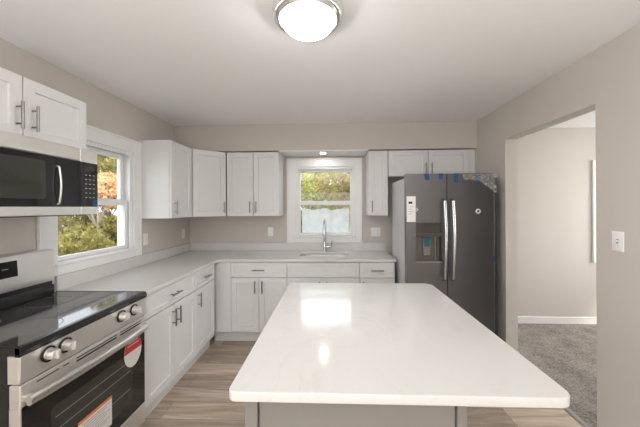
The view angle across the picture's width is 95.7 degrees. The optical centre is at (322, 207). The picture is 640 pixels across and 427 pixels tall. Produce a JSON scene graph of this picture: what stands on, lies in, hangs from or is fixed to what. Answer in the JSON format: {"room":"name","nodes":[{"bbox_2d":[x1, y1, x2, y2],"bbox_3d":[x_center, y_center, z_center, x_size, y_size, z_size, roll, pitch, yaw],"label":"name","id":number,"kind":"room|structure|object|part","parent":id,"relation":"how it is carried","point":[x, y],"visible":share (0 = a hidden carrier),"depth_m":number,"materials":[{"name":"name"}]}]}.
{"room":"kitchen","nodes":[
{"label":"kitchen","id":0,"kind":"room"},
{"bbox_2d":[0,38,189,291],"bbox_3d":[-1.950,0.260,0.413,0.150,2.448,7.078,0,0,2],"label":"wall","id":1,"kind":"structure","parent":0,"point":[105,111],"depth_m":2.28,"materials":[{"name":"grey paint"}]},
{"bbox_2d":[0,67,86,149],"bbox_3d":[-1.659,-0.506,1.470,0.357,0.320,0.768,0,0,2],"label":"upper cabinet","id":2,"kind":"object","parent":1,"relation":"attached to","point":[30,108],"visible":0.94,"depth_m":1.55,"materials":[{"name":"white paint"}]},
{"bbox_3d":[-1.536,-0.506,1.275,0.020,0.315,0.382,0,0,2],"label":"door","id":3,"kind":"part","parent":2,"relation":"part of","materials":[{"name":"white paint"}]},
{"bbox_3d":[-1.501,-0.459,1.438,0.040,0.135,0.013,0,0,2],"label":"handle","id":4,"kind":"part","parent":2,"relation":"part of","materials":[{"name":"silver metal"}]},
{"bbox_3d":[-1.498,-0.459,1.512,0.040,0.135,0.013,0,0,2],"label":"handle","id":5,"kind":"part","parent":2,"relation":"part of","materials":[{"name":"silver metal"}]},
{"bbox_2d":[0,130,97,217],"bbox_3d":[-1.623,-0.147,1.456,0.425,0.396,0.764,0,0,2],"label":"microwave","id":6,"kind":"object","parent":2,"relation":"attached to","point":[39,178],"visible":1,"depth_m":1.49,"materials":[{"name":"black plastic"}]},
{"bbox_3d":[-1.463,-0.309,1.389,0.044,0.074,0.641,0,0,2],"label":"panel","id":7,"kind":"part","parent":6,"relation":"part of","materials":[{"name":"silver metal"}]},
{"bbox_3d":[-1.462,-0.113,1.388,0.044,0.314,0.640,0,0,2],"label":"door","id":8,"kind":"part","parent":6,"relation":"part of","materials":[{"name":"silver metal"}]},
{"bbox_3d":[-1.441,-0.136,1.391,0.006,0.268,0.634,0,0,2],"label":"door glass","id":9,"kind":"part","parent":6,"relation":"part of","materials":[{"name":"black glass"}]},
{"bbox_3d":[-1.421,-0.119,1.563,0.029,0.216,0.010,0,0,2],"label":"handle","id":10,"kind":"part","parent":6,"relation":"part of","materials":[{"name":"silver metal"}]},
{"bbox_3d":[-1.448,-0.151,1.771,0.044,0.390,0.122,0,0,2],"label":"control panel","id":11,"kind":"part","parent":6,"relation":"part of","materials":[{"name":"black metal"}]},
{"bbox_3d":[-1.427,-0.136,1.769,0.006,0.268,0.121,0,0,2],"label":"panel glass","id":12,"kind":"part","parent":6,"relation":"part of","materials":[{"name":"black glass"}]},
{"bbox_3d":[-1.522,-0.506,1.659,0.020,0.315,0.374,0,0,2],"label":"door","id":13,"kind":"part","parent":2,"relation":"part of","materials":[{"name":"white paint"}]},
{"bbox_2d":[36,124,141,276],"bbox_3d":[-1.858,-0.080,2.332,0.174,1.093,0.980,0,0,2],"label":"window","id":14,"kind":"structure","parent":1,"relation":"in","point":[127,152],"depth_m":2.56,"materials":[{"name":"white paint"}]},
{"bbox_3d":[-1.850,0.155,2.345,0.034,0.446,0.729,0,0,2],"label":"sash","id":15,"kind":"part","parent":14,"relation":"part of","materials":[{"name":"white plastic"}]},
{"bbox_3d":[-1.874,-0.059,2.346,0.140,0.915,0.777,0,0,2],"label":"frame","id":16,"kind":"part","parent":14,"relation":"part of","materials":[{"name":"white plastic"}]},
{"bbox_3d":[-1.800,0.392,2.343,0.064,0.020,0.801,0,0,2],"label":"sill","id":17,"kind":"part","parent":14,"relation":"part of","materials":[{"name":"white paint"}]},
{"bbox_3d":[-1.892,-0.258,2.347,0.034,0.470,0.729,0,0,2],"label":"sash","id":18,"kind":"part","parent":14,"relation":"part of","materials":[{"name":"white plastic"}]},
{"bbox_2d":[55,243,189,290],"bbox_3d":[-1.771,0.518,2.878,0.018,0.102,1.838,0,0,2],"label":"backsplash","id":19,"kind":"structure","parent":1,"relation":"attached to","point":[64,281],"depth_m":2.45,"materials":[{"name":"white stone"}]},
{"bbox_2d":[143,233,147,244],"bbox_3d":[-1.777,0.323,2.904,0.008,0.115,0.070,0,0,2],"label":"outlet","id":20,"kind":"object","parent":1,"relation":"attached to","point":[145,236],"visible":1,"depth_m":2.90,"materials":[{"name":"white plastic"}]},
{"bbox_2d":[139,140,191,218],"bbox_3d":[-1.599,-0.271,3.013,0.357,0.762,0.405,0,0,2],"label":"upper cabinet","id":21,"kind":"object","parent":1,"relation":"attached to","point":[166,164],"visible":1,"depth_m":2.81,"materials":[{"name":"white paint"}]},
{"bbox_3d":[-1.470,-0.271,3.008,0.020,0.757,0.399,0,0,2],"label":"door","id":22,"kind":"part","parent":21,"relation":"part of","materials":[{"name":"white paint"}]},
{"bbox_2d":[191,149,226,216],"bbox_3d":[-1.452,-0.272,3.498,0.612,0.762,0.568,0,0,2],"label":"upper cabinet","id":23,"kind":"object","parent":1,"relation":"attached to","point":[208,168],"visible":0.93,"depth_m":3.33,"materials":[{"name":"white paint"}]},
{"bbox_2d":[0,0,639,127],"bbox_3d":[1.234,-1.031,0.242,6.541,0.100,7.178,0,0,2],"label":"ceiling","id":24,"kind":"structure","parent":0,"point":[179,62],"depth_m":1.82,"materials":[{"name":"white paint"}]},
{"bbox_2d":[273,0,342,40],"bbox_3d":[-0.071,-0.905,1.409,0.340,0.135,0.340,0,0,2],"label":"ceiling light","id":25,"kind":"object","parent":24,"relation":"attached to","point":[304,20],"visible":1,"depth_m":1.34,"materials":[{"name":"white glass"}]},
{"bbox_2d":[174,121,476,153],"bbox_3d":[0.004,-0.822,3.554,3.529,0.305,0.353,0,0,2],"label":"soffit","id":26,"kind":"structure","parent":24,"relation":"attached to","point":[459,135],"depth_m":3.38,"materials":[{"name":"grey paint"}]},
{"bbox_2d":[139,335,582,426],"bbox_3d":[-0.172,1.500,0.296,3.701,0.050,7.178,0,0,2],"label":"floor","id":27,"kind":"structure","parent":0,"point":[200,398],"depth_m":2.13,"materials":[{"name":"brown wood"}]},
{"bbox_2d":[0,249,148,426],"bbox_3d":[-1.473,0.875,1.556,0.689,1.212,0.779,0,0,2],"label":"range","id":28,"kind":"object","parent":27,"relation":"on","point":[68,358],"visible":1,"depth_m":1.53,"materials":[{"name":"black metal"}]},
{"bbox_3d":[-1.175,0.642,1.266,0.054,0.052,0.052,0,0,2],"label":"knob","id":29,"kind":"part","parent":28,"relation":"part of","materials":[{"name":"silver metal"}]},
{"bbox_3d":[-1.172,0.642,1.346,0.054,0.052,0.052,0,0,2],"label":"knob","id":30,"kind":"part","parent":28,"relation":"part of","materials":[{"name":"silver metal"}]},
{"bbox_2d":[0,291,146,357],"bbox_3d":[-1.499,0.583,1.556,0.621,0.040,0.779,0,0,2],"label":"cooktop","id":31,"kind":"object","parent":28,"relation":"in","point":[29,327],"depth_m":1.51,"materials":[{"name":"black glass"}]},
{"bbox_3d":[-1.220,0.656,1.546,0.058,0.111,0.773,0,0,2],"label":"control panel","id":32,"kind":"part","parent":28,"relation":"part of","materials":[{"name":"silver metal"}]},
{"bbox_3d":[-1.221,1.005,1.546,0.048,0.570,0.771,0,0,2],"label":"oven door","id":33,"kind":"part","parent":28,"relation":"part of","materials":[{"name":"silver metal"}]},
{"bbox_3d":[-1.199,1.050,1.545,0.005,0.480,0.755,0,0,2],"label":"door glass","id":34,"kind":"part","parent":28,"relation":"part of","materials":[{"name":"black glass"}]},
{"bbox_3d":[-1.166,0.780,1.531,0.071,0.042,0.738,0,0,2],"label":"handle","id":35,"kind":"part","parent":28,"relation":"part of","materials":[{"name":"silver metal"}]},
{"bbox_3d":[-1.158,0.641,1.702,0.054,0.052,0.052,0,0,2],"label":"knob","id":36,"kind":"part","parent":28,"relation":"part of","materials":[{"name":"silver metal"}]},
{"bbox_3d":[-1.222,1.361,1.546,0.046,0.128,0.771,0,0,2],"label":"storage drawer","id":37,"kind":"part","parent":28,"relation":"part of","materials":[{"name":"silver metal"}]},
{"bbox_2d":[124,336,141,356],"bbox_3d":[-1.185,0.847,1.811,0.001,0.098,0.156,0,0,2],"label":"print","id":38,"kind":"object","parent":28,"relation":"attached to","point":[136,344],"depth_m":1.81,"materials":[{"name":"red paper"}]},
{"bbox_3d":[-1.154,0.641,1.809,0.054,0.052,0.052,0,0,2],"label":"knob","id":39,"kind":"part","parent":28,"relation":"part of","materials":[{"name":"silver metal"}]},
{"bbox_2d":[144,273,195,417],"bbox_3d":[-1.468,1.039,2.313,0.654,0.884,0.729,0,0,2],"label":"base cabinet","id":40,"kind":"object","parent":27,"relation":"on","point":[170,337],"visible":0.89,"depth_m":2.24,"materials":[{"name":"white paint"}]},
{"bbox_3d":[-1.196,1.065,2.124,0.020,0.590,0.366,0,0,2],"label":"door","id":41,"kind":"part","parent":40,"relation":"part of","materials":[{"name":"white paint"}]},
{"bbox_3d":[-1.191,0.682,2.302,0.020,0.160,0.723,0,0,2],"label":"drawer","id":42,"kind":"part","parent":40,"relation":"part of","materials":[{"name":"white paint"}]},
{"bbox_3d":[-1.163,0.865,2.274,0.040,0.135,0.013,0,0,2],"label":"handle","id":43,"kind":"part","parent":40,"relation":"part of","materials":[{"name":"silver metal"}]},
{"bbox_3d":[-1.160,0.865,2.344,0.040,0.135,0.013,0,0,2],"label":"handle","id":44,"kind":"part","parent":40,"relation":"part of","materials":[{"name":"silver metal"}]},
{"bbox_3d":[-1.182,1.064,2.488,0.020,0.590,0.351,0,0,2],"label":"door","id":45,"kind":"part","parent":40,"relation":"part of","materials":[{"name":"white paint"}]},
{"bbox_2d":[190,264,214,367],"bbox_3d":[-1.446,1.039,2.887,0.654,0.884,0.420,0,0,2],"label":"base cabinet","id":46,"kind":"object","parent":27,"relation":"on","point":[205,282],"visible":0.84,"depth_m":2.86,"materials":[{"name":"white paint"}]},
{"bbox_3d":[-1.168,1.064,2.876,0.020,0.590,0.414,0,0,2],"label":"door","id":47,"kind":"part","parent":46,"relation":"part of","materials":[{"name":"white paint"}]},
{"bbox_3d":[-1.170,0.682,2.876,0.020,0.160,0.414,0,0,2],"label":"drawer","id":48,"kind":"part","parent":46,"relation":"part of","materials":[{"name":"white paint"}]},
{"bbox_2d":[215,262,232,340],"bbox_3d":[-1.099,1.037,3.189,0.205,0.884,0.066,0,0,2],"label":"cabinet filler","id":49,"kind":"object","parent":27,"relation":"on","point":[223,332],"visible":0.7,"depth_m":3.16,"materials":[{"name":"white paint"}]},
{"bbox_2d":[231,262,286,340],"bbox_3d":[-0.679,1.035,3.425,0.615,0.884,0.654,0,0,2],"label":"base cabinet","id":50,"kind":"object","parent":27,"relation":"on","point":[257,288],"visible":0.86,"depth_m":3.14,"materials":[{"name":"white paint"}]},
{"bbox_3d":[-0.843,1.063,3.152,0.302,0.590,0.020,0,0,2],"label":"door","id":51,"kind":"part","parent":50,"relation":"part of","materials":[{"name":"white paint"}]},
{"bbox_3d":[-0.692,0.679,3.147,0.609,0.160,0.020,0,0,2],"label":"drawer","id":52,"kind":"part","parent":50,"relation":"part of","materials":[{"name":"white paint"}]},
{"bbox_3d":[-0.536,1.061,3.141,0.302,0.590,0.020,0,0,2],"label":"door","id":53,"kind":"part","parent":50,"relation":"part of","materials":[{"name":"white paint"}]},
{"bbox_2d":[287,262,358,286],"bbox_3d":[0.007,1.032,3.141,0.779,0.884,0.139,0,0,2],"label":"base cabinet","id":54,"kind":"object","parent":27,"relation":"on","point":[297,272],"visible":0.22,"depth_m":3.11,"materials":[{"name":"white paint"}]},
{"bbox_3d":[-0.188,1.059,3.127,0.384,0.590,0.020,0,0,2],"label":"door","id":55,"kind":"part","parent":54,"relation":"part of","materials":[{"name":"white paint"}]},
{"bbox_3d":[0.005,0.676,3.120,0.773,0.160,0.020,0,0,2],"label":"drawer","id":56,"kind":"part","parent":54,"relation":"part of","materials":[{"name":"white paint"}]},
{"bbox_3d":[0.201,1.057,3.113,0.384,0.590,0.020,0,0,2],"label":"door","id":57,"kind":"part","parent":54,"relation":"part of","materials":[{"name":"white paint"}]},
{"bbox_2d":[245,402,466,426],"bbox_3d":[0.105,1.031,1.496,0.739,0.884,1.170,0,0,2],"label":"kitchen island","id":58,"kind":"object","parent":27,"relation":"on","point":[257,414],"visible":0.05,"depth_m":0.92,"materials":[{"name":"grey paint"}]},
{"bbox_2d":[229,283,569,407],"bbox_3d":[0.249,0.573,1.495,1.034,0.030,1.274,0,0,2],"label":"island countertop","id":59,"kind":"structure","parent":58,"relation":"on","point":[328,343],"depth_m":1.09,"materials":[{"name":"white stone"}]},
{"bbox_2d":[359,262,394,282],"bbox_3d":[0.594,1.029,3.376,0.375,0.884,0.654,0,0,2],"label":"base cabinet","id":60,"kind":"object","parent":27,"relation":"on","point":[369,272],"visible":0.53,"depth_m":3.09,"materials":[{"name":"white paint"}]},
{"bbox_2d":[55,243,395,294],"bbox_3d":[-0.506,0.526,2.830,2.550,0.132,1.838,0,0,2],"label":"countertop","id":61,"kind":"structure","parent":60,"relation":"on","point":[151,272],"depth_m":3.09,"materials":[{"name":"white stone"}]},
{"bbox_2d":[301,255,346,255],"bbox_3d":[0.018,0.691,3.439,0.584,0.202,0.299,0,0,2],"label":"sink","id":62,"kind":"object","parent":61,"relation":"in","point":[301,255],"visible":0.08,"depth_m":3.57,"materials":[{"name":"silver metal"}]},
{"bbox_2d":[322,219,332,251],"bbox_3d":[0.058,0.353,3.565,0.126,0.414,0.200,0,0,2],"label":"faucet","id":63,"kind":"object","parent":61,"relation":"on","point":[324,221],"visible":1,"depth_m":3.62,"materials":[{"name":"silver metal"}]},
{"bbox_3d":[0.021,0.293,3.565,0.026,0.294,0.177,0,0,2],"label":"spout","id":64,"kind":"part","parent":63,"relation":"part of","materials":[{"name":"silver metal"}]},
{"bbox_3d":[0.583,1.055,3.098,0.369,0.590,0.020,0,0,2],"label":"door","id":65,"kind":"part","parent":60,"relation":"part of","materials":[{"name":"white paint"}]},
{"bbox_2d":[392,173,497,335],"bbox_3d":[1.243,0.568,3.021,0.886,1.769,0.773,0,0,2],"label":"refrigerator","id":66,"kind":"object","parent":27,"relation":"on","point":[445,226],"visible":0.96,"depth_m":2.71,"materials":[{"name":"grey metal"}]},
{"bbox_3d":[0.976,0.537,2.751,0.373,1.703,0.068,0,0,2],"label":"freezer door","id":67,"kind":"part","parent":66,"relation":"part of","materials":[{"name":"silver metal"}]},
{"bbox_3d":[0.995,0.195,2.730,0.236,0.096,0.033,0,0,2],"label":"dispenser panel","id":68,"kind":"part","parent":66,"relation":"part of","materials":[{"name":"brown metal"}]},
{"bbox_3d":[1.065,0.389,2.750,0.008,0.234,0.032,0,0,2],"label":"dispenser rail","id":69,"kind":"part","parent":66,"relation":"part of","materials":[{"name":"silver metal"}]},
{"bbox_3d":[1.129,0.303,2.678,0.033,0.780,0.078,0,0,2],"label":"handle","id":70,"kind":"part","parent":66,"relation":"part of","materials":[{"name":"silver metal"}]},
{"bbox_3d":[1.204,0.302,2.675,0.033,0.780,0.078,0,0,2],"label":"handle","id":71,"kind":"part","parent":66,"relation":"part of","materials":[{"name":"silver metal"}]},
{"bbox_3d":[1.387,0.535,2.736,0.437,1.703,0.068,0,0,2],"label":"fridge door","id":72,"kind":"part","parent":66,"relation":"part of","materials":[{"name":"silver metal"}]},
{"bbox_3d":[1.650,0.579,3.081,0.078,1.732,0.622,0,0,2],"label":"casing","id":73,"kind":"part","parent":66,"relation":"part of","materials":[{"name":"black plastic"}]},
{"bbox_2d":[189,127,596,316],"bbox_3d":[1.399,0.242,3.753,6.291,2.448,0.150,0,0,2],"label":"wall","id":74,"kind":"structure","parent":0,"point":[557,271],"depth_m":3.62,"materials":[{"name":"grey paint"}]},
{"bbox_2d":[227,152,283,215],"bbox_3d":[-0.826,-0.275,3.581,0.629,0.762,0.357,0,0,2],"label":"upper cabinet","id":75,"kind":"object","parent":74,"relation":"attached to","point":[255,180],"visible":1,"depth_m":3.45,"materials":[{"name":"white paint"}]},
{"bbox_3d":[-0.985,-0.274,3.458,0.314,0.757,0.020,0,0,2],"label":"door","id":76,"kind":"part","parent":75,"relation":"part of","materials":[{"name":"white paint"}]},
{"bbox_3d":[-0.671,-0.276,3.446,0.303,0.757,0.020,0,0,2],"label":"door","id":77,"kind":"part","parent":75,"relation":"part of","materials":[{"name":"white paint"}]},
{"bbox_2d":[268,227,272,235],"bbox_3d":[-0.675,0.319,3.752,0.070,0.115,0.008,0,0,2],"label":"outlet","id":78,"kind":"object","parent":74,"relation":"attached to","point":[270,229],"visible":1,"depth_m":3.75,"materials":[{"name":"white plastic"}]},
{"bbox_2d":[190,243,385,250],"bbox_3d":[-0.462,0.511,3.738,2.531,0.102,0.019,0,0,2],"label":"backsplash","id":79,"kind":"structure","parent":74,"relation":"attached to","point":[193,246],"depth_m":3.73,"materials":[{"name":"white stone"}]},
{"bbox_2d":[279,149,367,156],"bbox_3d":[0.013,-0.662,3.555,1.044,0.014,0.349,0,0,2],"label":"trim","id":80,"kind":"structure","parent":74,"relation":"attached to","point":[358,152],"depth_m":3.48,"materials":[{"name":"white paint"}]},
{"bbox_2d":[286,158,361,242],"bbox_3d":[0.023,-0.085,3.783,0.967,1.083,0.174,0,0,2],"label":"window","id":81,"kind":"structure","parent":74,"relation":"in","point":[337,221],"depth_m":3.73,"materials":[{"name":"white paint"}]},
{"bbox_3d":[0.035,0.382,3.727,0.799,0.020,0.064,0,0,2],"label":"sill","id":82,"kind":"part","parent":81,"relation":"part of","materials":[{"name":"white paint"}]},
{"bbox_3d":[0.036,-0.069,3.799,0.775,0.915,0.140,0,0,2],"label":"frame","id":83,"kind":"part","parent":81,"relation":"part of","materials":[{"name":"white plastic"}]},
{"bbox_3d":[0.035,-0.268,3.816,0.727,0.470,0.034,0,0,2],"label":"sash","id":84,"kind":"part","parent":81,"relation":"part of","materials":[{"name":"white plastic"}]},
{"bbox_3d":[0.036,0.146,3.776,0.727,0.444,0.034,0,0,2],"label":"sash","id":85,"kind":"part","parent":81,"relation":"part of","materials":[{"name":"white plastic"}]},
{"bbox_2d":[371,228,379,236],"bbox_3d":[0.679,0.318,3.701,0.116,0.115,0.008,0,0,2],"label":"outlet","id":86,"kind":"object","parent":74,"relation":"attached to","point":[375,232],"visible":1,"depth_m":3.70,"materials":[{"name":"white plastic"}]},
{"bbox_2d":[365,151,387,215],"bbox_3d":[0.655,-0.283,3.525,0.226,0.762,0.357,0,0,2],"label":"upper cabinet","id":87,"kind":"object","parent":74,"relation":"attached to","point":[376,162],"visible":1,"depth_m":3.39,"materials":[{"name":"white paint"}]},
{"bbox_2d":[388,149,474,178],"bbox_3d":[1.269,-0.515,3.502,0.997,0.304,0.357,0,0,2],"label":"upper cabinet","id":88,"kind":"object","parent":74,"relation":"attached to","point":[400,162],"depth_m":3.37,"materials":[{"name":"white paint"}]},
{"bbox_3d":[0.998,-0.513,3.383,0.458,0.299,0.020,0,0,2],"label":"door","id":89,"kind":"part","parent":88,"relation":"part of","materials":[{"name":"white paint"}]},
{"bbox_3d":[1.461,-0.515,3.365,0.458,0.299,0.020,0,0,2],"label":"door","id":90,"kind":"part","parent":88,"relation":"part of","materials":[{"name":"white paint"}]},
{"bbox_3d":[1.728,-0.517,3.357,0.069,0.304,0.016,0,0,2],"label":"filler strip","id":91,"kind":"part","parent":88,"relation":"part of","materials":[{"name":"white wood"}]},
{"bbox_2d":[518,317,596,323],"bbox_3d":[3.220,1.413,3.602,2.652,0.088,0.014,0,0,2],"label":"baseboard","id":92,"kind":"structure","parent":74,"relation":"attached to","point":[533,320],"depth_m":3.61,"materials":[{"name":"white paint"}]},
{"bbox_2d":[592,160,595,262],"bbox_3d":[3.816,0.049,3.639,0.930,1.270,0.174,0,0,2],"label":"window","id":93,"kind":"structure","parent":74,"relation":"in","point":[593,161],"depth_m":3.58,"materials":[{"name":"white paint"}]},
{"bbox_2d":[475,23,639,426],"bbox_3d":[1.703,0.251,0.200,0.110,2.468,6.928,0,0,2],"label":"wall","id":94,"kind":"structure","parent":0,"point":[605,81],"depth_m":1.75,"materials":[{"name":"grey paint"}]},
{"bbox_2d":[562,407,589,426],"bbox_3d":[1.775,1.459,2.283,0.048,0.011,0.952,0,0,2],"label":"trim","id":95,"kind":"structure","parent":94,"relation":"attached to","point":[578,419],"depth_m":2.00,"materials":[{"name":"grey"}]},
{"bbox_2d":[612,231,623,251],"bbox_3d":[1.695,0.197,1.667,0.017,0.115,0.070,0,0,2],"label":"light switch","id":96,"kind":"object","parent":94,"relation":"attached to","point":[617,237],"visible":1,"depth_m":1.66,"materials":[{"name":"white plastic"}]},
{"bbox_2d":[518,323,596,426],"bbox_3d":[3.106,1.480,1.223,2.700,0.056,5.078,0,0,2],"label":"floor","id":97,"kind":"structure","parent":0,"point":[566,353],"depth_m":2.81,"materials":[{"name":"grey carpet"}]},
{"label":"outside","id":98,"kind":"structure","parent":0,"visible":0},
{"bbox_3d":[0.690,1.995,17.987,60.000,0.050,44.000,0,0,2],"label":"ground","id":99,"kind":"structure","parent":98,"visible":0},
{"bbox_2d":[58,197,115,241],"bbox_3d":[-7.381,0.747,8.980,1.797,2.637,2.219,0,0,22],"label":"shrub","id":100,"kind":"object","parent":99,"relation":"on","point":[84,219],"visible":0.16,"depth_m":8.53,"materials":[{"name":"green plant"}]},
{"bbox_2d":[58,224,116,255],"bbox_3d":[-3.821,1.154,4.658,2.099,1.782,1.852,0,0,-34],"label":"shrub","id":101,"kind":"object","parent":99,"relation":"on","point":[93,242],"visible":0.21,"depth_m":4.35,"materials":[{"name":"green plant"}]},
{"bbox_2d":[85,214,116,245],"bbox_3d":[-4.665,1.107,6.970,1.295,1.888,1.439,0,0,2],"label":"shrub","id":102,"kind":"object","parent":99,"relation":"on","point":[108,224],"visible":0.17,"depth_m":6.64,"materials":[{"name":"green plant"}]},
{"bbox_2d":[87,157,116,238],"bbox_3d":[-4.727,0.337,6.009,1.481,3.423,1.347,0,0,-26],"label":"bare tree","id":103,"kind":"object","parent":99,"relation":"on","point":[102,187],"visible":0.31,"depth_m":6.12,"materials":[{"name":"orange plant"}]},
{"bbox_2d":[97,154,115,210],"bbox_3d":[-13.629,-1.702,18.617,6.962,7.602,5.451,0,0,-25],"label":"shade tree","id":104,"kind":"object","parent":99,"relation":"on","point":[98,156],"visible":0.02,"depth_m":17.13,"materials":[{"name":"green plant"}]},
{"bbox_2d":[97,157,116,181],"bbox_3d":[-7.220,-0.659,12.172,4.428,5.449,4.169,0,0,2],"label":"shade tree","id":105,"kind":"object","parent":99,"relation":"on","point":[111,166],"visible":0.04,"depth_m":10.98,"materials":[{"name":"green plant"}]},
{"bbox_2d":[98,171,116,216],"bbox_3d":[-5.723,0.540,7.666,1.284,3.038,1.619,0,0,2],"label":"maple tree","id":106,"kind":"object","parent":99,"relation":"on","point":[102,179],"visible":0.33,"depth_m":7.53,"materials":[{"name":"brown plant"}]},
{"bbox_2d":[301,173,313,200],"bbox_3d":[-1.571,0.273,8.786,2.668,3.527,2.487,0,0,2],"label":"tree","id":107,"kind":"object","parent":99,"relation":"on","point":[307,176],"visible":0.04,"depth_m":8.64,"materials":[{"name":"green plant"}]},
{"bbox_2d":[301,173,348,210],"bbox_3d":[-0.309,-0.113,12.984,4.329,4.284,4.233,0,0,2],"label":"shade tree","id":108,"kind":"object","parent":99,"relation":"on","point":[311,194],"visible":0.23,"depth_m":11.98,"materials":[{"name":"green plant"}]},
{"bbox_2d":[316,172,349,218],"bbox_3d":[1.087,0.225,9.077,2.647,3.591,2.306,0,0,33],"label":"tree","id":109,"kind":"object","parent":99,"relation":"on","point":[343,178],"visible":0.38,"depth_m":8.87,"materials":[{"name":"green plant"}]}
]}

